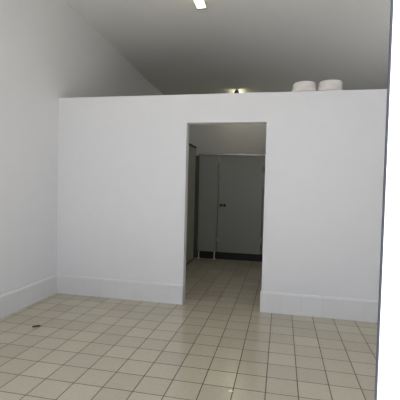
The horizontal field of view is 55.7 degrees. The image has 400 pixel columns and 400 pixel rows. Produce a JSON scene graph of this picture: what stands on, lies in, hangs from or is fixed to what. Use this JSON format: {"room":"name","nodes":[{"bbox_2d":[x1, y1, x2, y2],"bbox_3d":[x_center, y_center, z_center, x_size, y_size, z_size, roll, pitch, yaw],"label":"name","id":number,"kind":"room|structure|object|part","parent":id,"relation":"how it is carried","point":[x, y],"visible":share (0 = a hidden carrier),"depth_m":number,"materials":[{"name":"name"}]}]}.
{"room":"public restroom","nodes":[
{"label":"public restroom","id":0,"kind":"room"},
{"bbox_2d":[0,0,162,294],"bbox_3d":[-1.520,-0.720,5.347,0.200,3.548,8.000,2,2,12],"label":"wall","id":1,"kind":"structure","parent":0,"point":[49,52],"depth_m":3.99,"materials":[{"name":"white paint"}]},
{"bbox_2d":[0,275,56,318],"bbox_3d":[-1.985,1.013,2.936,0.010,0.217,3.000,2,2,12],"label":"baseboard","id":2,"kind":"structure","parent":1,"relation":"attached to","point":[13,301],"depth_m":3.88,"materials":[{"name":"white tile"}]},
{"bbox_2d":[0,245,376,399],"bbox_3d":[1.144,1.219,4.867,5.730,0.160,8.320,2,2,12],"label":"floor","id":3,"kind":"structure","parent":0,"point":[218,341],"depth_m":2.98,"materials":[{"name":"beige tile"}]},
{"bbox_2d":[186,143,195,264],"bbox_3d":[-0.289,0.082,5.785,0.040,1.980,1.742,2,2,12],"label":"screen","id":4,"kind":"object","parent":3,"relation":"on","point":[192,149],"visible":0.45,"depth_m":6.36,"materials":[{"name":"grey laminate"}]},
{"bbox_2d":[193,154,265,261],"bbox_3d":[0.430,0.086,7.836,2.600,1.876,2.358,2,2,12],"label":"partition","id":5,"kind":"object","parent":3,"relation":"on","point":[228,191],"visible":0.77,"depth_m":6.66,"materials":[{"name":"grey laminate"}]},
{"bbox_3d":[-0.077,0.120,6.793,0.088,1.830,0.036,2,2,12],"label":"corner post","id":6,"kind":"part","parent":5,"relation":"part of","materials":[{"name":"grey metal"}]},
{"bbox_3d":[-0.535,0.039,6.989,1.064,1.704,0.024,2,2,12],"label":"fixed panel","id":7,"kind":"part","parent":5,"relation":"part of","materials":[{"name":"grey laminate"}]},
{"bbox_3d":[0.145,0.064,6.741,0.340,1.704,0.024,2,2,12],"label":"fixed panel","id":8,"kind":"part","parent":5,"relation":"part of","materials":[{"name":"grey laminate"}]},
{"bbox_3d":[0.235,0.029,7.908,0.024,1.704,2.296,2,2,12],"label":"panel","id":9,"kind":"part","parent":5,"relation":"part of","materials":[{"name":"grey laminate"}]},
{"bbox_3d":[0.725,-0.785,6.594,1.520,0.040,0.040,2,2,12],"label":"head rail","id":10,"kind":"part","parent":5,"relation":"part of","materials":[{"name":"silver metal"}]},
{"bbox_3d":[0.698,0.082,6.629,0.760,1.704,0.024,2,2,12],"label":"door","id":11,"kind":"part","parent":5,"relation":"part of","materials":[{"name":"grey laminate"}]},
{"bbox_3d":[1.264,0.101,6.502,0.350,1.704,0.024,2,2,12],"label":"fixed panel","id":12,"kind":"part","parent":5,"relation":"part of","materials":[{"name":"grey laminate"}]},
{"bbox_2d":[57,89,386,303],"bbox_3d":[0.970,0.040,3.875,5.330,2.253,0.110,2,2,12],"label":"wall","id":13,"kind":"structure","parent":0,"point":[123,160],"depth_m":3.92,"materials":[{"name":"white paint"}]},
{"bbox_2d":[56,274,182,304],"bbox_3d":[-0.931,0.998,4.249,1.520,0.217,0.010,2,2,12],"label":"baseboard","id":14,"kind":"structure","parent":13,"relation":"attached to","point":[169,293],"depth_m":4.23,"materials":[{"name":"white tile"}]},
{"bbox_2d":[292,81,316,91],"bbox_3d":[1.052,-1.130,3.826,0.243,0.092,0.239,2,2,12],"label":"paper roll","id":15,"kind":"object","parent":13,"relation":"on","point":[301,85],"visible":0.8,"depth_m":3.73,"materials":[{"name":"white paper"}]},
{"bbox_2d":[260,291,377,322],"bbox_3d":[2.090,1.094,3.658,2.982,0.217,0.120,2,2,12],"label":"baseboard","id":16,"kind":"structure","parent":13,"relation":"attached to","point":[353,309],"depth_m":3.79,"materials":[{"name":"white tile"}]},
{"bbox_2d":[317,80,342,90],"bbox_3d":[1.294,-1.123,3.774,0.239,0.094,0.241,2,2,12],"label":"paper roll","id":17,"kind":"object","parent":13,"relation":"on","point":[327,85],"visible":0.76,"depth_m":3.68,"materials":[{"name":"white paper"}]},
{"bbox_2d":[65,0,390,94],"bbox_3d":[1.226,-2.318,4.713,5.730,0.591,8.400,2,2,12],"label":"ceiling","id":18,"kind":"structure","parent":0,"point":[247,46],"depth_m":5.30,"materials":[{"name":"white paint"}]},
{"bbox_2d":[194,0,205,9],"bbox_3d":[-0.104,-2.227,3.710,0.107,0.158,1.203,2,2,12],"label":"ceiling light","id":19,"kind":"object","parent":18,"relation":"attached to","point":[200,4],"visible":1,"depth_m":4.20,"materials":[{"name":"white plastic"}]},
{"bbox_2d":[189,124,266,237],"bbox_3d":[2.040,-0.553,8.781,5.330,3.175,0.200,2,2,12],"label":"wall","id":20,"kind":"structure","parent":0,"point":[207,138],"depth_m":8.94,"materials":[{"name":"white paint"}]},
{"bbox_2d":[377,0,399,399],"bbox_3d":[0.817,-0.501,0.696,6.730,3.564,0.120,2,2,12],"label":"wall","id":21,"kind":"structure","parent":0,"point":[389,343],"depth_m":0.74,"materials":[{"name":"white paint"}]},
{"bbox_2d":[374,0,393,399],"bbox_3d":[0.367,-0.148,0.744,0.004,2.800,0.006,2,2,12],"label":"trim","id":22,"kind":"structure","parent":21,"relation":"attached to","point":[392,1],"depth_m":0.75,"materials":[{"name":"grey"}]}
]}

